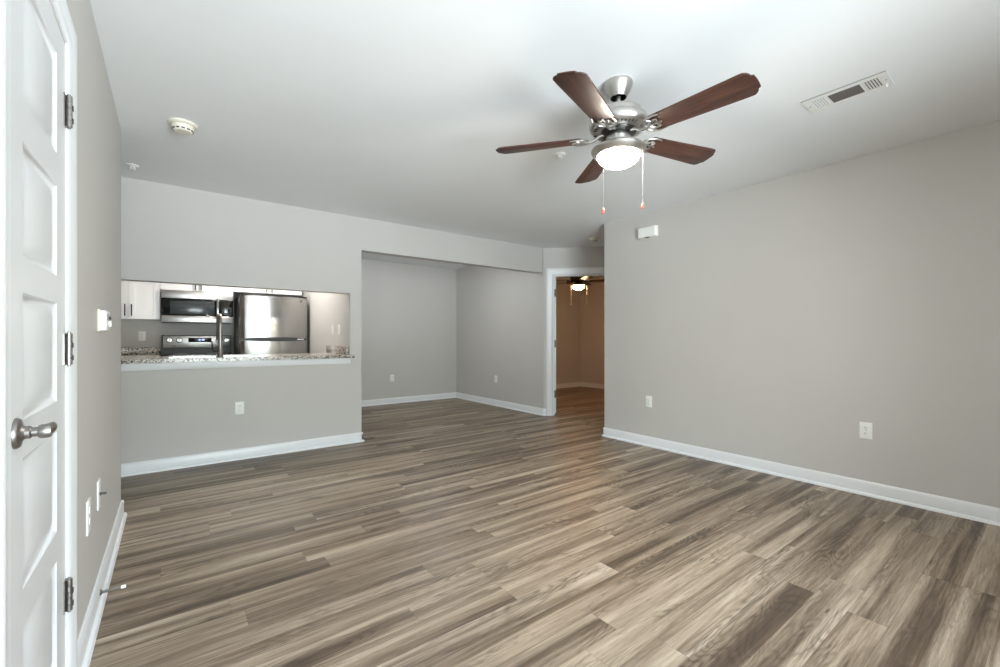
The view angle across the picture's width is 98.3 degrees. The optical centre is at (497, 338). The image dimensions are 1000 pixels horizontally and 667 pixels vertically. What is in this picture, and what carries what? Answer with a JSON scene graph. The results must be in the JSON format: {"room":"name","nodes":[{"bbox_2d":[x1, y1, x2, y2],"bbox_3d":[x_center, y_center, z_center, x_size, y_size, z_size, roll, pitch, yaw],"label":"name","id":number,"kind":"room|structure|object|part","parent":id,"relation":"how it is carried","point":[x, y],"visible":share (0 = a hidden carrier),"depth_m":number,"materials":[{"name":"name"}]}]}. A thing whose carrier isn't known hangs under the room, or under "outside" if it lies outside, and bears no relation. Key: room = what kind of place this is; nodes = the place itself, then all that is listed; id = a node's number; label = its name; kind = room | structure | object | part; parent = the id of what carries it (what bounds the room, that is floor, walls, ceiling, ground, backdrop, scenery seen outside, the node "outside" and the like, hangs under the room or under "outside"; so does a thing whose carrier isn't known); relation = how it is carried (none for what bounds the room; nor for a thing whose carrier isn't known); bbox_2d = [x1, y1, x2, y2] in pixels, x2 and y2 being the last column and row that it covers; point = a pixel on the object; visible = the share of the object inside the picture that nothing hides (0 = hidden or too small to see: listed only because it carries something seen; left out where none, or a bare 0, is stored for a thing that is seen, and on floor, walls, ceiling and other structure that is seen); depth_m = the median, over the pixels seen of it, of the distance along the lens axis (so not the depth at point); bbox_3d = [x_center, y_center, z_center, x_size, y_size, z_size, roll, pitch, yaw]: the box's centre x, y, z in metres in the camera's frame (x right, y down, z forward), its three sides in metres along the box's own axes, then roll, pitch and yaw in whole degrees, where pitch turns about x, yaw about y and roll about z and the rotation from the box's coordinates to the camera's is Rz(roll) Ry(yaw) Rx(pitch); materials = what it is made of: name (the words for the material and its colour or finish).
{"room":"empty living room","nodes":[
{"label":"empty living room","id":0,"kind":"room"},
{"bbox_2d":[49,0,120,666],"bbox_3d":[-0.764,-0.099,0.491,0.120,2.440,5.505,0,0,-37],"label":"wall","id":1,"kind":"structure","parent":0,"point":[98,126],"depth_m":1.79,"materials":[{"name":"beige paint"}]},
{"bbox_2d":[0,0,76,666],"bbox_3d":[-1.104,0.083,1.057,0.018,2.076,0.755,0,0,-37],"label":"trim","id":2,"kind":"structure","parent":1,"relation":"attached to","point":[60,7],"depth_m":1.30,"materials":[{"name":"white paint"}]},
{"bbox_2d":[11,0,73,666],"bbox_3d":[-1.117,0.119,1.077,0.092,1.984,0.567,0,0,-37],"label":"door","id":3,"kind":"structure","parent":1,"relation":"in","point":[41,597],"depth_m":1.03,"materials":[{"name":"white paint"}]},
{"bbox_3d":[-0.968,0.193,0.890,0.035,0.063,0.063,0,0,-37],"label":"handle","id":4,"kind":"part","parent":3,"relation":"part of","materials":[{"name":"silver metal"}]},
{"bbox_3d":[-0.957,0.193,0.922,0.024,0.029,0.065,0,0,-37],"label":"lever","id":5,"kind":"part","parent":3,"relation":"part of","materials":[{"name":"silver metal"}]},
{"bbox_2d":[86,496,90,535],"bbox_3d":[-1.552,0.673,1.642,0.009,0.128,0.076,0,0,-37],"label":"wall outlet","id":6,"kind":"object","parent":1,"relation":"attached to","point":[88,503],"visible":1,"depth_m":1.62,"materials":[{"name":"white plastic"}]},
{"bbox_2d":[77,500,126,666],"bbox_3d":[-0.761,1.071,0.512,0.150,0.100,5.535,0,0,-37],"label":"baseboard","id":7,"kind":"structure","parent":1,"relation":"attached to","point":[87,637],"depth_m":1.78,"materials":[{"name":"white paint"}]},
{"bbox_2d":[97,478,106,510],"bbox_3d":[-1.719,0.673,1.879,0.028,0.124,0.072,0,0,-37],"label":"cable wall plate","id":8,"kind":"object","parent":1,"relation":"attached to","point":[99,493],"visible":1,"depth_m":1.87,"materials":[{"name":"white plastic"}]},
{"bbox_3d":[-1.727,0.673,1.872,0.006,0.124,0.072,0,0,-37],"label":"plate","id":9,"kind":"part","parent":8,"relation":"part of","materials":[{"name":"white plastic"}]},
{"bbox_2d":[97,309,111,331],"bbox_3d":[-1.739,-0.079,1.914,0.038,0.096,0.132,0,0,-37],"label":"thermostat","id":10,"kind":"object","parent":1,"relation":"attached to","point":[104,323],"visible":1,"depth_m":1.86,"materials":[{"name":"white plastic"}]},
{"bbox_3d":[-1.750,-0.079,1.905,0.010,0.096,0.132,0,0,-37],"label":"plate","id":11,"kind":"part","parent":10,"relation":"part of","materials":[{"name":"white plastic"}]},
{"bbox_2d":[100,584,125,595],"bbox_3d":[-1.640,1.069,1.844,0.084,0.026,0.026,0,0,-37],"label":"door stop","id":12,"kind":"object","parent":1,"relation":"attached to","point":[124,585],"visible":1,"depth_m":1.84,"materials":[{"name":"silver metal"}]},
{"bbox_2d":[121,259,455,399],"bbox_3d":[-3.144,-0.099,6.532,6.053,2.440,0.120,0,0,-37],"label":"wall","id":13,"kind":"structure","parent":0,"point":[409,310],"depth_m":7.56,"materials":[{"name":"beige paint"}]},
{"bbox_2d":[121,280,160,320],"bbox_3d":[-4.456,-0.626,5.227,0.596,0.786,0.381,0,0,-37],"label":"upper cabinet","id":14,"kind":"object","parent":13,"relation":"attached to","point":[139,300],"visible":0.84,"depth_m":5.18,"materials":[{"name":"white paint"}]},
{"bbox_3d":[-4.486,-0.625,5.020,0.297,0.780,0.019,0,0,-37],"label":"cabinet door","id":15,"kind":"part","parent":14,"relation":"part of","materials":[{"name":"white paint"}]},
{"bbox_2d":[138,331,145,340],"bbox_3d":[-4.479,-0.033,5.444,0.072,0.117,0.009,0,0,-37],"label":"wall outlet","id":16,"kind":"object","parent":13,"relation":"attached to","point":[141,334],"visible":1,"depth_m":5.44,"materials":[{"name":"white plastic"}]},
{"bbox_2d":[160,283,232,292],"bbox_3d":[-3.913,-0.810,5.637,0.762,0.418,0.381,0,0,-37],"label":"upper cabinet","id":17,"kind":"object","parent":13,"relation":"attached to","point":[163,286],"visible":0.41,"depth_m":5.49,"materials":[{"name":"white paint"}]},
{"bbox_3d":[-3.976,-0.809,5.405,0.378,0.412,0.019,0,0,-37],"label":"cabinet door","id":18,"kind":"part","parent":17,"relation":"part of","materials":[{"name":"white paint"}]},
{"bbox_2d":[161,290,232,323],"bbox_3d":[-3.889,-0.398,5.608,0.748,0.393,0.456,0,0,-37],"label":"microwave","id":19,"kind":"object","parent":17,"relation":"attached to","point":[194,307],"visible":0.89,"depth_m":5.46,"materials":[{"name":"silver metal"}]},
{"bbox_3d":[-3.854,-0.393,5.444,0.602,0.212,0.028,0,0,-37],"label":"door","id":20,"kind":"part","parent":19,"relation":"part of","materials":[{"name":"black glass"}]},
{"bbox_3d":[-3.796,-0.548,5.486,0.748,0.094,0.031,0,0,-37],"label":"vent panel","id":21,"kind":"part","parent":19,"relation":"part of","materials":[{"name":"silver metal"}]},
{"bbox_3d":[-3.796,-0.244,5.486,0.748,0.081,0.030,0,0,-37],"label":"rail","id":22,"kind":"part","parent":19,"relation":"part of","materials":[{"name":"silver metal"}]},
{"bbox_3d":[-3.609,-0.387,5.573,0.034,0.265,0.063,0,0,-37],"label":"handle","id":23,"kind":"part","parent":19,"relation":"part of","materials":[{"name":"metal"}]},
{"bbox_3d":[-3.556,-0.393,5.669,0.141,0.212,0.028,0,0,-37],"label":"control panel","id":24,"kind":"part","parent":19,"relation":"part of","materials":[{"name":"black glass"}]},
{"bbox_3d":[-3.672,-0.809,5.635,0.378,0.412,0.019,0,0,-37],"label":"cabinet door","id":25,"kind":"part","parent":17,"relation":"part of","materials":[{"name":"white paint"}]},
{"bbox_2d":[233,287,301,296],"bbox_3d":[-3.267,-0.821,6.125,0.853,0.395,0.381,0,0,-37],"label":"upper cabinet","id":26,"kind":"object","parent":13,"relation":"attached to","point":[235,290],"visible":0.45,"depth_m":6.00,"materials":[{"name":"white paint"}]},
{"bbox_3d":[-3.349,-0.820,5.879,0.423,0.389,0.019,0,0,-37],"label":"cabinet door","id":27,"kind":"part","parent":26,"relation":"part of","materials":[{"name":"white paint"}]},
{"bbox_3d":[-3.008,-0.820,6.136,0.424,0.389,0.019,0,0,-37],"label":"cabinet door","id":28,"kind":"part","parent":26,"relation":"part of","materials":[{"name":"white paint"}]},
{"bbox_2d":[299,292,345,352],"bbox_3d":[-2.292,-0.099,5.680,0.125,2.440,2.269,0,0,-37],"label":"wall","id":29,"kind":"structure","parent":0,"point":[324,310],"depth_m":5.41,"materials":[{"name":"beige paint"}]},
{"bbox_2d":[121,177,541,463],"bbox_3d":[-1.753,-0.099,4.590,5.933,2.440,0.120,0,0,-37],"label":"wall","id":30,"kind":"structure","parent":0,"point":[171,234],"depth_m":4.09,"materials":[{"name":"beige paint"}]},
{"bbox_2d":[121,358,350,370],"bbox_3d":[-2.829,0.237,3.690,3.131,0.058,0.018,0,0,-37],"label":"trim","id":31,"kind":"structure","parent":30,"relation":"attached to","point":[259,363],"depth_m":3.96,"materials":[{"name":"white paint"}]},
{"bbox_2d":[235,401,243,414],"bbox_3d":[-2.400,0.646,4.020,0.072,0.117,0.009,0,0,-37],"label":"wall outlet","id":32,"kind":"object","parent":30,"relation":"attached to","point":[239,406],"visible":1,"depth_m":4.02,"materials":[{"name":"white plastic"}]},
{"bbox_2d":[121,392,455,476],"bbox_3d":[-2.428,1.071,5.483,5.933,0.100,2.419,0,0,-37],"label":"baseboard","id":33,"kind":"structure","parent":30,"relation":"attached to","point":[157,465],"depth_m":4.10,"materials":[{"name":"white paint"}]},
{"bbox_2d":[456,248,543,408],"bbox_3d":[-0.012,-0.099,7.307,0.120,2.440,2.419,0,0,-37],"label":"wall","id":34,"kind":"structure","parent":0,"point":[500,312],"depth_m":7.13,"materials":[{"name":"beige paint"}]},
{"bbox_2d":[456,392,545,415],"bbox_3d":[-0.048,1.071,7.250,0.056,0.100,2.466,0,0,-37],"label":"baseboard","id":35,"kind":"structure","parent":34,"relation":"attached to","point":[519,407],"depth_m":7.02,"materials":[{"name":"white paint"}]},
{"bbox_2d":[89,386,999,666],"bbox_3d":[0.883,1.161,3.892,9.540,0.080,9.188,0,0,-37],"label":"floor","id":36,"kind":"structure","parent":0,"point":[459,532],"depth_m":2.17,"materials":[{"name":"plastic"}]},
{"bbox_2d":[161,335,233,355],"bbox_3d":[-3.798,0.538,5.497,0.760,1.166,0.744,0,0,-37],"label":"range","id":37,"kind":"object","parent":36,"relation":"on","point":[172,345],"visible":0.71,"depth_m":5.67,"materials":[{"name":"silver metal"}]},
{"bbox_3d":[-3.971,0.040,5.726,0.734,0.154,0.020,0,0,-37],"label":"control panel","id":38,"kind":"part","parent":37,"relation":"part of","materials":[{"name":"silver metal"}]},
{"bbox_2d":[161,353,233,355],"bbox_3d":[-3.809,0.205,5.512,0.760,0.022,0.648,0,0,-37],"label":"cooktop","id":39,"kind":"object","parent":37,"relation":"in","point":[163,354],"depth_m":5.40,"materials":[{"name":"black glass"}]},
{"bbox_2d":[234,294,306,353],"bbox_3d":[-3.132,0.278,5.960,0.796,1.686,0.748,0,0,-37],"label":"refrigerator","id":40,"kind":"object","parent":36,"relation":"on","point":[263,324],"visible":0.6,"depth_m":5.65,"materials":[{"name":"silver metal"}]},
{"bbox_3d":[-2.928,0.542,5.690,0.796,1.038,0.070,0,0,-37],"label":"door","id":41,"kind":"part","parent":40,"relation":"part of","materials":[{"name":"silver metal"}]},
{"bbox_3d":[-2.928,-0.276,5.690,0.796,0.550,0.070,0,0,-37],"label":"freezer door","id":42,"kind":"part","parent":40,"relation":"part of","materials":[{"name":"silver metal"}]},
{"bbox_3d":[-4.734,0.679,4.853,1.487,0.885,0.643,0,0,-37],"label":"base cabinet","id":43,"kind":"object","parent":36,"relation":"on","visible":0},
{"bbox_2d":[121,347,160,356],"bbox_3d":[-4.737,0.173,4.858,1.490,0.127,0.632,0,0,-37],"label":"countertop","id":44,"kind":"structure","parent":43,"relation":"on","point":[125,351],"depth_m":5.40,"materials":[{"name":"stone"}]},
{"bbox_2d":[90,0,999,280],"bbox_3d":[0.883,-1.359,3.892,9.540,0.080,9.188,0,0,-37],"label":"ceiling","id":45,"kind":"structure","parent":0,"point":[392,111],"depth_m":2.31,"materials":[{"name":"white paint"}]},
{"bbox_2d":[126,163,138,170],"bbox_3d":[-2.779,-1.302,3.290,0.080,0.035,0.080,0,0,-37],"label":"sprinkler head","id":46,"kind":"object","parent":45,"relation":"attached to","point":[130,165],"visible":1,"depth_m":3.28},
{"bbox_2d":[167,118,197,135],"bbox_3d":[-1.934,-1.292,2.656,0.152,0.054,0.152,0,0,-37],"label":"smoke detector","id":47,"kind":"object","parent":45,"relation":"attached to","point":[180,126],"visible":1,"depth_m":2.62,"materials":[{"name":"white plastic"}]},
{"bbox_2d":[554,152,565,159],"bbox_3d":[0.446,-1.302,3.092,0.080,0.035,0.080,0,0,-37],"label":"sprinkler head","id":48,"kind":"object","parent":45,"relation":"attached to","point":[558,154],"visible":1,"depth_m":3.08},
{"bbox_2d":[559,276,603,304],"bbox_3d":[1.461,-0.971,8.026,1.269,0.695,1.248,0,0,-37],"label":"ceiling fan","id":49,"kind":"object","parent":45,"relation":"hanging from","point":[580,283],"visible":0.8,"depth_m":7.92,"materials":[{"name":"brown metal"}]},
{"bbox_3d":[1.496,-0.936,8.009,0.224,0.085,0.224,0,0,-37],"label":"lamp shade","id":50,"kind":"part","parent":49,"relation":"part of","materials":[{"name":"white glass"}]},
{"bbox_3d":[1.550,-1.060,7.581,0.140,0.006,0.462,11,-1,-7],"label":"fan blade","id":51,"kind":"part","parent":49,"relation":"part of","materials":[{"name":"brown wood"}]},
{"bbox_2d":[588,237,598,242],"bbox_3d":[1.256,-1.292,5.667,0.132,0.054,0.132,0,0,-37],"label":"smoke detector","id":52,"kind":"object","parent":45,"relation":"attached to","point":[592,239],"visible":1,"depth_m":5.63,"materials":[{"name":"white plastic"}]},
{"bbox_2d":[496,71,760,213],"bbox_3d":[0.655,-0.972,2.201,1.260,0.693,1.211,0,0,-37],"label":"ceiling fan","id":53,"kind":"object","parent":45,"relation":"hanging from","point":[616,123],"visible":1,"depth_m":2.12,"materials":[{"name":"brown wood"}]},
{"bbox_3d":[0.220,-1.040,2.341,0.465,0.006,0.150,0,12,15],"label":"fan blade","id":54,"kind":"part","parent":53,"relation":"part of","materials":[{"name":"brown wood"}]},
{"bbox_3d":[0.393,-1.040,1.882,0.150,0.006,0.465,14,8,33],"label":"fan blade","id":55,"kind":"part","parent":53,"relation":"part of","materials":[{"name":"brown wood"}]},
{"bbox_3d":[0.594,-1.040,2.647,0.150,0.006,0.465,-12,1,-4],"label":"fan blade","id":56,"kind":"part","parent":53,"relation":"part of","materials":[{"name":"brown wood"}]},
{"bbox_3d":[0.623,-0.915,2.231,0.212,0.064,0.212,0,0,-37],"label":"lamp shade","id":57,"kind":"part","parent":53,"relation":"part of","materials":[{"name":"white glass"}]},
{"bbox_3d":[0.725,-0.820,2.161,0.002,0.288,0.002,0,0,-15],"label":"pull chain","id":58,"kind":"part","parent":53,"relation":"part of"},
{"bbox_3d":[1.004,-1.040,2.400,0.465,0.006,0.150,0,-12,-24],"label":"fan blade","id":59,"kind":"part","parent":53,"relation":"part of","materials":[{"name":"brown wood"}]},
{"bbox_3d":[0.897,-1.040,1.916,0.150,0.006,0.465,15,-10,-40],"label":"fan blade","id":60,"kind":"part","parent":53,"relation":"part of","materials":[{"name":"brown wood"}]},
{"bbox_2d":[801,70,894,112],"bbox_3d":[1.873,-1.309,2.324,0.186,0.020,0.360,0,0,-37],"label":"ceiling vent","id":61,"kind":"object","parent":45,"relation":"in","point":[881,80],"visible":1,"depth_m":2.31,"materials":[{"name":"white plastic"}]},
{"bbox_2d":[828,85,864,102],"bbox_3d":[1.873,-1.316,2.324,0.106,0.002,0.136,0,0,-37],"label":"grille","id":62,"kind":"object","parent":61,"relation":"attached to","point":[847,93],"depth_m":2.32,"materials":[{"name":"grey metal"}]},
{"bbox_2d":[556,280,579,383],"bbox_3d":[0.628,-0.099,9.253,3.247,2.440,0.083,0,0,-37],"label":"wall","id":63,"kind":"structure","parent":0,"point":[567,315],"depth_m":9.94,"materials":[{"name":"beige paint"}]},
{"bbox_2d":[556,382,579,388],"bbox_3d":[0.662,1.071,9.208,3.247,0.100,0.030,0,0,-37],"label":"baseboard","id":64,"kind":"structure","parent":63,"relation":"attached to","point":[575,384],"depth_m":9.92,"materials":[{"name":"white paint"}]},
{"bbox_2d":[544,246,603,415],"bbox_3d":[1.202,-0.099,6.291,1.060,2.440,0.120,0,0,8],"label":"wall","id":65,"kind":"structure","parent":0,"point":[570,257],"depth_m":6.26,"materials":[{"name":"beige paint"}]},
{"bbox_2d":[554,277,555,412],"bbox_3d":[0.843,0.098,6.791,0.155,2.022,0.786,0,0,-1],"label":"door","id":66,"kind":"structure","parent":65,"relation":"in","point":[554,277],"depth_m":6.41,"materials":[{"name":"white paint"}]},
{"bbox_2d":[546,267,603,415],"bbox_3d":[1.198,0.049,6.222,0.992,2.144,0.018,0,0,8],"label":"trim","id":67,"kind":"structure","parent":65,"relation":"attached to","point":[582,270],"depth_m":6.28,"materials":[{"name":"white paint"}]},
{"bbox_2d":[580,282,603,383],"bbox_3d":[3.060,-0.099,8.825,0.120,2.440,3.697,0,0,-37],"label":"wall","id":68,"kind":"structure","parent":0,"point":[591,313],"depth_m":9.90,"materials":[{"name":"beige paint"}]},
{"bbox_2d":[580,382,603,388],"bbox_3d":[3.025,1.071,8.747,0.030,0.100,3.614,0,0,-37],"label":"baseboard","id":69,"kind":"structure","parent":68,"relation":"attached to","point":[583,384],"depth_m":9.89,"materials":[{"name":"white paint"}]},
{"bbox_2d":[604,120,999,507],"bbox_3d":[2.822,-0.099,2.965,0.120,2.440,5.131,0,0,-37],"label":"wall","id":70,"kind":"structure","parent":0,"point":[770,320],"depth_m":3.26,"materials":[{"name":"beige paint"}]},
{"bbox_2d":[638,225,657,239],"bbox_3d":[1.559,-1.107,4.500,0.046,0.112,0.224,0,0,-37],"label":"door chime","id":71,"kind":"object","parent":70,"relation":"attached to","point":[651,231],"depth_m":4.47,"materials":[{"name":"white plastic"}]},
{"bbox_2d":[646,396,651,407],"bbox_3d":[1.575,0.656,4.509,0.009,0.117,0.072,0,0,-37],"label":"wall outlet","id":72,"kind":"object","parent":70,"relation":"attached to","point":[648,398],"visible":1,"depth_m":4.50,"materials":[{"name":"white plastic"}]},
{"bbox_2d":[602,427,999,525],"bbox_3d":[3.194,1.071,3.264,1.134,0.100,5.161,0,0,-37],"label":"baseboard","id":73,"kind":"structure","parent":70,"relation":"attached to","point":[949,506],"depth_m":3.25,"materials":[{"name":"white paint"}]},
{"bbox_2d":[860,422,871,439],"bbox_3d":[2.640,0.659,3.099,0.009,0.117,0.072,0,0,-37],"label":"wall outlet","id":74,"kind":"object","parent":70,"relation":"attached to","point":[865,428],"visible":1,"depth_m":3.10,"materials":[{"name":"white plastic"}]},
{"bbox_3d":[-3.101,0.664,4.050,3.125,0.915,0.641,0,0,-37],"label":"base cabinet","id":75,"kind":"object","parent":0,"visible":0},
{"bbox_2d":[121,345,354,363],"bbox_3d":[-3.052,0.145,4.021,3.170,0.122,0.853,0,0,-37],"label":"countertop","id":76,"kind":"structure","parent":75,"relation":"on","point":[331,351],"depth_m":4.10,"materials":[{"name":"stone"}]},
{"bbox_2d":[169,354,264,362],"bbox_3d":[-2.808,0.274,4.333,0.776,0.211,0.426,0,0,-37],"label":"sink","id":77,"kind":"object","parent":76,"relation":"in","point":[177,356],"visible":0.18,"depth_m":4.35,"materials":[{"name":"metal"}]},
{"bbox_2d":[211,313,223,356],"bbox_3d":[-2.714,-0.035,4.175,0.100,0.418,0.220,0,0,-37],"label":"kitchen faucet","id":78,"kind":"object","parent":76,"relation":"on","point":[219,321],"visible":1,"depth_m":4.11,"materials":[{"name":"silver metal"}]},
{"bbox_3d":[-2.698,-0.075,4.191,0.041,0.338,0.211,0,0,-37],"label":"spout","id":79,"kind":"part","parent":78,"relation":"part of","materials":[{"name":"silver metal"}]}
]}

